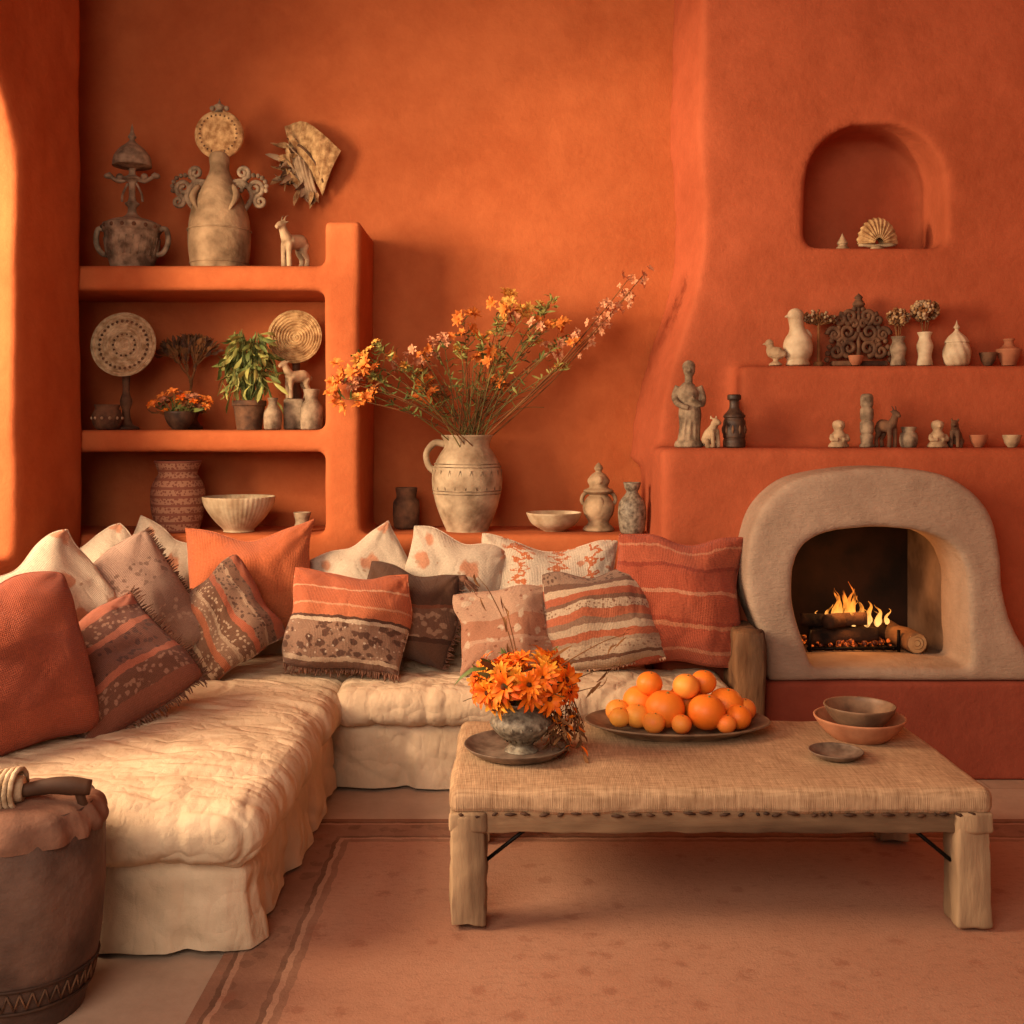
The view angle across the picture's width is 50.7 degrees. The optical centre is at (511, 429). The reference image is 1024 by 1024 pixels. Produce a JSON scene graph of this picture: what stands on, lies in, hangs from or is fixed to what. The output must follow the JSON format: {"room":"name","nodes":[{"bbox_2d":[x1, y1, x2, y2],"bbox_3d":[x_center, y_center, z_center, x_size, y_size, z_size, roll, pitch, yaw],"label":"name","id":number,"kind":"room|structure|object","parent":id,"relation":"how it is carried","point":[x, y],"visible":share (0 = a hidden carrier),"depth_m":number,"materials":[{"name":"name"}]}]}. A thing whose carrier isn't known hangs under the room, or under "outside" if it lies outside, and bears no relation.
{"room":"traditional dwelling","nodes":[
{"label":"traditional dwelling","id":0,"kind":"room"},
{"bbox_2d":[0,0,81,575],"bbox_3d":[-2.303,-0.516,3.506,0.567,3.953,4.234,0,0,0],"label":"wall","id":1,"kind":"structure","parent":0,"point":[41,327],"depth_m":4.61,"materials":[{"name":"paint"}]},
{"bbox_2d":[79,0,676,526],"bbox_3d":[0.300,-0.515,5.700,5.800,3.950,0.200,0,0,0],"label":"wall","id":2,"kind":"structure","parent":0,"point":[486,146],"depth_m":5.60,"materials":[{"name":"paint"}]},
{"bbox_2d":[265,121,340,208],"bbox_3d":[-1.063,-1.355,5.526,0.386,0.453,0.148,0,0,0],"label":"wall ornament","id":3,"kind":"object","parent":2,"relation":"attached to","point":[310,155],"visible":1,"depth_m":5.50,"materials":[{"name":"ceramic"}]},
{"bbox_2d":[58,779,1023,1023],"bbox_3d":[0.350,1.510,2.650,5.900,0.100,6.500,0,0,0],"label":"floor","id":4,"kind":"structure","parent":0,"point":[123,988],"depth_m":2.93,"materials":[{"name":"stone"}]},
{"bbox_2d":[0,766,108,1023],"bbox_3d":[-1.238,1.148,2.736,0.419,0.627,0.406,0,0,0],"label":"pot","id":5,"kind":"object","parent":4,"relation":"on","point":[53,829],"visible":1,"depth_m":2.61,"materials":[{"name":"ceramic"}]},
{"bbox_2d":[0,638,728,954],"bbox_3d":[-0.544,1.064,4.011,2.912,0.774,2.171,0,0,0],"label":"sectional sofa","id":6,"kind":"object","parent":4,"relation":"on","point":[211,801],"visible":0.53,"depth_m":3.43,"materials":[{"name":"beige fabric"}]},
{"bbox_2d":[0,571,98,756],"bbox_3d":[-1.634,0.753,3.457,0.459,0.561,0.485,0,0,26],"label":"throw pillow","id":7,"kind":"object","parent":6,"relation":"on","point":[48,690],"visible":1,"depth_m":3.42,"materials":[{"name":"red fabric"}]},
{"bbox_2d":[0,529,116,621],"bbox_3d":[-1.744,0.677,4.086,0.252,0.587,0.584,0,0,41],"label":"throw pillow","id":8,"kind":"object","parent":6,"relation":"on","point":[57,551],"visible":0.41,"depth_m":4.11,"materials":[{"name":"beige fabric"}]},
{"bbox_2d":[80,523,130,562],"bbox_3d":[-1.755,0.664,4.683,0.473,0.509,0.225,0,0,-35],"label":"throw pillow","id":9,"kind":"object","parent":6,"relation":"on","point":[112,535],"visible":0.16,"depth_m":4.68,"materials":[{"name":"beige fabric"}]},
{"bbox_2d":[74,585,212,737],"bbox_3d":[-1.396,0.832,3.800,0.377,0.512,0.580,0,0,38],"label":"throw pillow","id":10,"kind":"object","parent":6,"relation":"on","point":[138,669],"visible":0.71,"depth_m":3.75,"materials":[{"name":"fabric"}]},
{"bbox_2d":[93,527,200,649],"bbox_3d":[-1.550,0.739,4.289,0.358,0.675,0.699,0,0,41],"label":"throw pillow","id":11,"kind":"object","parent":6,"relation":"on","point":[137,560],"visible":0.32,"depth_m":4.32,"materials":[{"name":"beige fabric"}]},
{"bbox_2d":[133,515,189,589],"bbox_3d":[-1.623,0.660,4.944,0.436,0.533,0.299,0,0,-44],"label":"throw pillow","id":12,"kind":"object","parent":6,"relation":"on","point":[175,549],"visible":0.2,"depth_m":4.93,"materials":[{"name":"beige fabric"}]},
{"bbox_2d":[188,554,284,679],"bbox_3d":[-1.250,0.832,4.453,0.596,0.592,0.338,0,0,-36],"label":"throw pillow","id":13,"kind":"object","parent":6,"relation":"on","point":[236,624],"visible":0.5,"depth_m":4.41,"materials":[{"name":"fabric"}]},
{"bbox_2d":[185,519,314,629],"bbox_3d":[-1.167,0.694,4.843,0.586,0.581,0.324,0,0,-15],"label":"throw pillow","id":14,"kind":"object","parent":6,"relation":"on","point":[272,560],"visible":0.47,"depth_m":4.78,"materials":[{"name":"orange fabric"}]},
{"bbox_2d":[282,567,411,682],"bbox_3d":[-0.689,0.816,4.553,0.526,0.459,0.298,0,0,5],"label":"throw pillow","id":15,"kind":"object","parent":6,"relation":"on","point":[338,622],"visible":1,"depth_m":4.46,"materials":[{"name":"fabric"}]},
{"bbox_2d":[310,520,407,578],"bbox_3d":[-0.650,0.707,4.915,0.572,0.582,0.231,0,0,-11],"label":"throw pillow","id":16,"kind":"object","parent":6,"relation":"on","point":[382,544],"visible":0.35,"depth_m":4.91,"materials":[{"name":"beige fabric"}]},
{"bbox_2d":[367,561,478,669],"bbox_3d":[-0.428,0.809,4.740,0.551,0.452,0.270,0,0,-8],"label":"throw pillow","id":17,"kind":"object","parent":6,"relation":"on","point":[435,623],"visible":0.59,"depth_m":4.68,"materials":[{"name":"brown fabric"}]},
{"bbox_2d":[405,526,505,640],"bbox_3d":[-0.273,0.696,4.909,0.509,0.517,0.248,0,0,20],"label":"throw pillow","id":18,"kind":"object","parent":6,"relation":"on","point":[433,552],"visible":0.55,"depth_m":4.84,"materials":[{"name":"beige fabric"}]},
{"bbox_2d":[452,585,551,674],"bbox_3d":[-0.028,0.847,4.577,0.433,0.366,0.272,0,0,-8],"label":"throw pillow","id":19,"kind":"object","parent":6,"relation":"on","point":[483,632],"visible":0.64,"depth_m":4.53,"materials":[{"name":"pink fabric"}]},
{"bbox_2d":[482,533,617,589],"bbox_3d":[0.163,0.702,4.897,0.621,0.464,0.270,0,0,11],"label":"throw pillow","id":20,"kind":"object","parent":6,"relation":"on","point":[523,564],"visible":0.39,"depth_m":4.86,"materials":[{"name":"beige fabric"}]},
{"bbox_2d":[542,569,665,671],"bbox_3d":[0.387,0.805,4.581,0.528,0.441,0.266,0,0,8],"label":"throw pillow","id":21,"kind":"object","parent":6,"relation":"on","point":[581,613],"visible":0.73,"depth_m":4.47,"materials":[{"name":"fabric"}]},
{"bbox_2d":[616,534,742,667],"bbox_3d":[0.711,0.727,4.605,0.570,0.560,0.286,0,0,8],"label":"throw pillow","id":22,"kind":"object","parent":6,"relation":"on","point":[690,591],"visible":0.7,"depth_m":4.52,"materials":[{"name":"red fabric"}]},
{"bbox_2d":[79,222,651,668],"bbox_3d":[-0.721,0.235,5.355,3.048,2.450,0.522,0,0,0],"label":"shelf","id":23,"kind":"object","parent":4,"relation":"on","point":[344,281],"visible":0.26,"depth_m":5.10,"materials":[{"name":"paint"}]},
{"bbox_2d":[90,404,123,429],"bbox_3d":[-1.945,-0.061,5.190,0.156,0.122,0.154,0,0,0],"label":"clay pot","id":24,"kind":"object","parent":23,"relation":"on","point":[104,416],"visible":1,"depth_m":5.14,"materials":[{"name":"brown ceramic"}]},
{"bbox_2d":[90,312,155,429],"bbox_3d":[-1.890,-0.287,5.288,0.316,0.572,0.129,0,0,0],"label":"plate","id":25,"kind":"object","parent":23,"relation":"on","point":[122,345],"visible":0.99,"depth_m":5.26,"materials":[{"name":"ceramic"}]},
{"bbox_2d":[93,125,170,265],"bbox_3d":[-1.850,-1.137,5.260,0.294,0.711,0.293,0,0,40],"label":"urn","id":26,"kind":"object","parent":23,"relation":"on","point":[130,239],"visible":0.91,"depth_m":5.19,"materials":[{"name":"ceramic"}]},
{"bbox_2d":[150,460,204,532],"bbox_3d":[-1.630,0.322,5.270,0.258,0.347,0.258,0,0,0],"label":"clay vase","id":27,"kind":"object","parent":23,"relation":"on","point":[177,491],"visible":0.93,"depth_m":5.17,"materials":[{"name":"brown ceramic"}]},
{"bbox_2d":[146,387,213,429],"bbox_3d":[-1.598,-0.103,5.193,0.318,0.202,0.164,0,0,0],"label":"flower bowl","id":28,"kind":"object","parent":23,"relation":"on","point":[182,419],"visible":1,"depth_m":5.16,"materials":[{"name":"ceramic"}]},
{"bbox_2d":[154,333,223,429],"bbox_3d":[-1.618,-0.244,5.418,0.348,0.486,0.114,0,0,-14],"label":"ornament","id":29,"kind":"object","parent":23,"relation":"on","point":[185,344],"visible":0.96,"depth_m":5.41,"materials":[{"name":"brown plant"}]},
{"bbox_2d":[170,98,268,265],"bbox_3d":[-1.430,-1.202,5.280,0.378,0.841,0.312,0,0,-39],"label":"vase","id":30,"kind":"object","parent":23,"relation":"on","point":[219,232],"visible":0.92,"depth_m":5.22,"materials":[{"name":"ceramic"}]},
{"bbox_2d":[202,494,274,532],"bbox_3d":[-1.330,0.409,5.260,0.348,0.172,0.348,0,0,0],"label":"ribbed bowl","id":31,"kind":"object","parent":23,"relation":"on","point":[234,513],"visible":1,"depth_m":5.15,"materials":[{"name":"beige ceramic"}]},
{"bbox_2d":[212,330,287,429],"bbox_3d":[-1.258,-0.245,5.223,0.374,0.488,0.302,0,0,0],"label":"potted plant","id":32,"kind":"object","parent":23,"relation":"on","point":[246,373],"visible":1,"depth_m":5.20,"materials":[{"name":"green plant"}]},
{"bbox_2d":[264,398,281,429],"bbox_3d":[-1.145,-0.077,5.170,0.087,0.153,0.087,0,0,0],"label":"bottle","id":33,"kind":"object","parent":23,"relation":"in","point":[272,413],"visible":1,"depth_m":5.14,"materials":[{"name":"ceramic"}]},
{"bbox_2d":[275,215,309,265],"bbox_3d":[-1.056,-0.903,5.202,0.077,0.245,0.219,0,0,35],"label":"figurine","id":34,"kind":"object","parent":23,"relation":"on","point":[299,243],"visible":0.96,"depth_m":5.17,"materials":[{"name":"ceramic"}]},
{"bbox_2d":[283,398,304,429],"bbox_3d":[-1.061,-0.077,5.281,0.105,0.156,0.096,0,0,0],"label":"stone pedestal","id":35,"kind":"object","parent":23,"relation":"on","point":[291,408],"visible":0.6,"depth_m":5.24,"materials":[{"name":"ceramic"}]},
{"bbox_2d":[278,360,311,398],"bbox_3d":[-1.057,-0.246,5.274,0.184,0.186,0.066,0,0,-40],"label":"figurine","id":36,"kind":"object","parent":35,"relation":"on","point":[303,377],"visible":0.88,"depth_m":5.25,"materials":[{"name":"ceramic"}]},
{"bbox_2d":[267,310,321,398],"bbox_3d":[-1.085,-0.301,5.430,0.270,0.599,0.126,0,0,0],"label":"plate","id":37,"kind":"object","parent":23,"relation":"on","point":[298,334],"visible":0.89,"depth_m":5.40,"materials":[{"name":"wicker"}]},
{"bbox_2d":[293,511,310,525],"bbox_3d":[-1.020,0.447,5.250,0.084,0.096,0.084,0,0,0],"label":"cup","id":38,"kind":"object","parent":23,"relation":"on","point":[301,517],"visible":0.52,"depth_m":5.22,"materials":[{"name":"ceramic"}]},
{"bbox_2d":[300,389,322,429],"bbox_3d":[-0.965,-0.099,5.200,0.110,0.196,0.110,0,0,20],"label":"bottle","id":39,"kind":"object","parent":23,"relation":"in","point":[311,409],"visible":1,"depth_m":5.16,"materials":[{"name":"ceramic"}]},
{"bbox_2d":[393,487,419,528],"bbox_3d":[-0.530,0.392,5.420,0.135,0.208,0.135,0,0,20],"label":"clay jar","id":40,"kind":"object","parent":23,"relation":"on","point":[406,507],"visible":0.94,"depth_m":5.37,"materials":[{"name":"brown ceramic"}]},
{"bbox_2d":[423,435,501,531],"bbox_3d":[-0.220,0.260,5.300,0.346,0.472,0.346,0,0,40],"label":"pitcher","id":41,"kind":"object","parent":23,"relation":"on","point":[466,479],"visible":0.98,"depth_m":5.18,"materials":[{"name":"ceramic"}]},
{"bbox_2d":[323,265,653,446],"bbox_3d":[-0.126,-0.305,5.269,1.593,1.002,0.508,0,0,-13],"label":"bouquet","id":42,"kind":"object","parent":41,"relation":"in","point":[360,360],"visible":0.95,"depth_m":5.26,"materials":[{"name":"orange plant"}]},
{"bbox_2d":[526,510,581,531],"bbox_3d":[0.205,0.448,5.280,0.270,0.092,0.270,0,0,0],"label":"ceramic bowl","id":43,"kind":"object","parent":23,"relation":"on","point":[545,520],"visible":1,"depth_m":5.19,"materials":[{"name":"beige ceramic"}]},
{"bbox_2d":[580,462,616,531],"bbox_3d":[0.425,0.327,5.300,0.156,0.336,0.156,0,0,-45],"label":"urn","id":44,"kind":"object","parent":23,"relation":"on","point":[598,507],"visible":1,"depth_m":5.25,"materials":[{"name":"ceramic"}]},
{"bbox_2d":[618,482,645,533],"bbox_3d":[0.575,0.373,5.170,0.136,0.246,0.136,0,0,0],"label":"bottle vase","id":45,"kind":"object","parent":23,"relation":"on","point":[632,507],"visible":0.98,"depth_m":5.12,"materials":[{"name":"ceramic"}]},
{"bbox_2d":[185,819,1023,1023],"bbox_3d":[1.050,1.455,2.810,3.700,0.010,2.440,0,0,0],"label":"area rug","id":46,"kind":"object","parent":4,"relation":"on","point":[648,927],"visible":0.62,"depth_m":3.07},
{"bbox_2d":[449,721,993,928],"bbox_3d":[0.604,1.237,3.494,1.589,0.418,0.771,0,0,0],"label":"coffee table","id":47,"kind":"object","parent":46,"relation":"on","point":[767,779],"visible":0.93,"depth_m":3.13,"materials":[{"name":"brown wood"}]},
{"bbox_2d":[464,730,568,764],"bbox_3d":[0.015,1.015,3.440,0.336,0.038,0.336,0,0,0],"label":"dish","id":48,"kind":"object","parent":47,"relation":"on","point":[489,746],"visible":0.66,"depth_m":3.42,"materials":[{"name":"brown ceramic"}]},
{"bbox_2d":[455,574,629,763],"bbox_3d":[0.094,0.755,3.413,0.530,0.590,0.357,0,0,23],"label":"flower vase","id":49,"kind":"object","parent":47,"relation":"on","point":[522,703],"visible":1,"depth_m":3.37,"materials":[{"name":"ceramic"}]},
{"bbox_2d":[584,670,770,742],"bbox_3d":[0.565,0.933,3.700,0.648,0.202,0.415,0,0,0],"label":"fruit platter","id":50,"kind":"object","parent":47,"relation":"on","point":[687,712],"visible":1,"depth_m":3.63,"materials":[{"name":"orange food"}]},
{"bbox_2d":[808,742,863,761],"bbox_3d":[1.020,1.020,3.400,0.170,0.027,0.170,0,0,0],"label":"saucer","id":51,"kind":"object","parent":47,"relation":"on","point":[829,751],"visible":1,"depth_m":3.43,"materials":[{"name":"brown ceramic"}]},
{"bbox_2d":[813,696,906,744],"bbox_3d":[1.165,0.977,3.620,0.300,0.114,0.300,0,0,0],"label":"stacked bowls","id":52,"kind":"object","parent":47,"relation":"on","point":[859,720],"visible":1,"depth_m":3.55,"materials":[{"name":"ceramic"}]},
{"bbox_2d":[723,620,766,714],"bbox_3d":[0.964,1.129,4.520,0.141,0.645,0.357,0,0,0],"label":"wooden post","id":53,"kind":"object","parent":4,"relation":"on","point":[745,673],"visible":0.4,"depth_m":4.36,"materials":[{"name":"brown wood"}]},
{"bbox_2d":[764,678,1023,779],"bbox_3d":[2.022,1.254,4.639,1.958,0.413,0.285,0,0,0],"label":"plinth","id":54,"kind":"object","parent":4,"relation":"on","point":[977,725],"visible":0.41,"depth_m":4.50,"materials":[{"name":"red paint"}]},
{"bbox_2d":[736,466,1023,680],"bbox_3d":[1.602,0.604,4.667,1.255,0.897,0.346,0,0,0],"label":"fireplace surround","id":55,"kind":"object","parent":54,"relation":"on","point":[979,642],"visible":0.97,"depth_m":4.50,"materials":[{"name":"beige paint"}]},
{"bbox_2d":[630,0,1023,680],"bbox_3d":[1.809,-0.516,5.180,2.396,3.952,0.876,0,0,0],"label":"chimney breast","id":56,"kind":"object","parent":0,"point":[795,125],"visible":0.6,"depth_m":5.18,"materials":[{"name":"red paint"}]},
{"bbox_2d":[671,360,705,447],"bbox_3d":[0.800,-0.118,4.890,0.155,0.395,0.130,0,0,0],"label":"statue","id":57,"kind":"object","parent":56,"relation":"on","point":[689,398],"visible":1,"depth_m":4.85,"materials":[{"name":"stone"}]},
{"bbox_2d":[701,416,720,447],"bbox_3d":[0.888,0.009,4.841,0.078,0.146,0.136,0,0,-30],"label":"dog figurine","id":58,"kind":"object","parent":56,"relation":"on","point":[711,435],"visible":1,"depth_m":4.81,"materials":[{"name":"ceramic"}]},
{"bbox_2d":[722,394,746,447],"bbox_3d":[1.000,-0.041,4.860,0.113,0.239,0.107,0,0,0],"label":"bottle","id":59,"kind":"object","parent":56,"relation":"on","point":[734,429],"visible":1,"depth_m":4.82,"materials":[{"name":"ceramic"}]},
{"bbox_2d":[762,339,786,365],"bbox_3d":[1.229,-0.364,5.063,0.114,0.125,0.063,0,0,30],"label":"bird figurine","id":60,"kind":"object","parent":56,"relation":"on","point":[776,353],"visible":1,"depth_m":5.04,"materials":[{"name":"ceramic"}]},
{"bbox_2d":[783,308,812,365],"bbox_3d":[1.345,-0.437,5.080,0.139,0.271,0.129,0,0,0],"label":"figurine","id":61,"kind":"object","parent":56,"relation":"on","point":[798,344],"visible":0.98,"depth_m":5.04,"materials":[{"name":"beige ceramic"}]},
{"bbox_2d":[804,309,836,365],"bbox_3d":[1.449,-0.436,5.090,0.174,0.271,0.052,0,0,0],"label":"dried flowers","id":62,"kind":"object","parent":56,"relation":"on","point":[817,319],"visible":0.98,"depth_m":5.08,"materials":[{"name":"plant"}]},
{"bbox_2d":[828,420,849,447],"bbox_3d":[1.470,0.016,4.860,0.092,0.124,0.092,0,0,0],"label":"figurine","id":63,"kind":"object","parent":56,"relation":"on","point":[838,438],"visible":1,"depth_m":4.83,"materials":[{"name":"ceramic"}]},
{"bbox_2d":[836,233,848,247],"bbox_3d":[1.615,-0.920,5.280,0.067,0.086,0.067,0,0,0],"label":"ornament","id":64,"kind":"object","parent":56,"relation":"on","point":[842,242],"visible":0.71,"depth_m":5.26,"materials":[{"name":"ceramic"}]},
{"bbox_2d":[848,355,863,364],"bbox_3d":[1.605,-0.325,5.040,0.070,0.046,0.070,0,0,0],"label":"terracotta bowl","id":65,"kind":"object","parent":56,"relation":"on","point":[854,359],"visible":1,"depth_m":5.02,"materials":[{"name":"ceramic"}]},
{"bbox_2d":[824,293,892,365],"bbox_3d":[1.641,-0.474,5.110,0.325,0.345,0.060,0,0,0],"label":"ornament","id":66,"kind":"object","parent":56,"relation":"on","point":[836,333],"visible":0.99,"depth_m":5.10,"materials":[{"name":"brown ceramic"}]},
{"bbox_2d":[792,526,941,653],"bbox_3d":[1.555,0.708,5.050,0.810,0.645,0.500,0,0,0],"label":"firebox","id":67,"kind":"object","parent":56,"relation":"on","point":[895,569],"visible":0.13,"depth_m":5.27,"materials":[{"name":"paint"}]},
{"bbox_2d":[802,635,890,646],"bbox_3d":[1.537,0.972,4.982,0.401,0.055,0.206,0,0,0],"label":"glowing embers","id":68,"kind":"object","parent":67,"relation":"in","point":[850,642],"visible":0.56,"depth_m":4.90,"materials":[{"name":"orange"}]},
{"bbox_2d":[800,611,926,653],"bbox_3d":[1.589,0.914,5.000,0.519,0.168,0.415,0,0,0],"label":"logs","id":69,"kind":"object","parent":67,"relation":"in","point":[825,629],"visible":0.97,"depth_m":4.91,"materials":[{"name":"brown wood"}]},
{"bbox_2d":[825,587,890,626],"bbox_3d":[1.575,0.795,4.983,0.350,0.209,0.156,0,0,0],"label":"flames","id":70,"kind":"object","parent":69,"relation":"on","point":[878,620],"visible":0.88,"depth_m":4.99},
{"bbox_2d":[859,394,874,446],"bbox_3d":[1.600,-0.043,4.870,0.068,0.243,0.068,0,0,0],"label":"carved totem","id":71,"kind":"object","parent":56,"relation":"on","point":[866,400],"visible":1,"depth_m":4.85,"materials":[{"name":"stone"}]},
{"bbox_2d":[856,217,897,247],"bbox_3d":[1.786,-0.959,5.280,0.204,0.163,0.072,0,0,0],"label":"shell ornament","id":72,"kind":"object","parent":56,"relation":"on","point":[881,230],"visible":0.86,"depth_m":5.26,"materials":[{"name":"ceramic"}]},
{"bbox_2d":[874,406,900,447],"bbox_3d":[1.688,-0.014,4.853,0.058,0.186,0.168,0,0,-20],"label":"figurine","id":73,"kind":"object","parent":56,"relation":"on","point":[883,427],"visible":1,"depth_m":4.82,"materials":[{"name":"brown ceramic"}]},
{"bbox_2d":[886,307,910,365],"bbox_3d":[1.814,-0.439,5.075,0.112,0.275,0.111,0,0,0],"label":"vase","id":74,"kind":"object","parent":56,"relation":"on","point":[896,317],"visible":1,"depth_m":5.05,"materials":[{"name":"ceramic"}]},
{"bbox_2d":[899,427,917,447],"bbox_3d":[1.785,0.033,4.860,0.080,0.095,0.080,0,0,0],"label":"jar","id":75,"kind":"object","parent":56,"relation":"on","point":[908,438],"visible":1,"depth_m":4.83,"materials":[{"name":"ceramic"}]},
{"bbox_2d":[909,299,939,365],"bbox_3d":[1.939,-0.458,5.072,0.141,0.313,0.133,0,0,0],"label":"vase","id":76,"kind":"object","parent":56,"relation":"on","point":[921,310],"visible":1,"depth_m":5.05,"materials":[{"name":"beige ceramic"}]},
{"bbox_2d":[927,420,948,447],"bbox_3d":[1.915,0.016,4.860,0.092,0.124,0.092,0,0,0],"label":"figurine","id":77,"kind":"object","parent":56,"relation":"on","point":[938,438],"visible":1,"depth_m":4.83,"materials":[{"name":"ceramic"}]},
{"bbox_2d":[947,418,963,447],"bbox_3d":[2.001,0.015,4.871,0.072,0.135,0.126,0,0,30],"label":"dog figurine","id":78,"kind":"object","parent":56,"relation":"on","point":[955,438],"visible":0.99,"depth_m":4.84,"materials":[{"name":"brown ceramic"}]},
{"bbox_2d":[942,321,970,365],"bbox_3d":[2.090,-0.408,5.075,0.128,0.217,0.129,0,0,0],"label":"jar","id":79,"kind":"object","parent":56,"relation":"on","point":[956,351],"visible":0.94,"depth_m":5.03,"materials":[{"name":"beige ceramic"}]},
{"bbox_2d":[969,435,987,446],"bbox_3d":[2.100,0.050,4.860,0.080,0.056,0.080,0,0,0],"label":"terracotta bowl","id":80,"kind":"object","parent":56,"relation":"on","point":[976,440],"visible":1,"depth_m":4.83,"materials":[{"name":"ceramic"}]},
{"bbox_2d":[979,352,996,365],"bbox_3d":[2.235,-0.333,5.070,0.080,0.062,0.080,0,0,0],"label":"clay bowl","id":81,"kind":"object","parent":56,"relation":"on","point":[987,358],"visible":1,"depth_m":5.04,"materials":[{"name":"brown ceramic"}]},
{"bbox_2d":[995,338,1021,365],"bbox_3d":[2.335,-0.367,5.075,0.116,0.131,0.116,0,0,0],"label":"terracotta pot","id":82,"kind":"object","parent":56,"relation":"on","point":[1008,354],"visible":0.99,"depth_m":5.04,"materials":[{"name":"ceramic"}]},
{"bbox_2d":[1002,435,1021,446],"bbox_3d":[2.250,0.050,4.860,0.080,0.056,0.080,0,0,0],"label":"clay bowl","id":83,"kind":"object","parent":56,"relation":"on","point":[1009,440],"visible":1,"depth_m":4.83,"materials":[{"name":"beige ceramic"}]}
]}

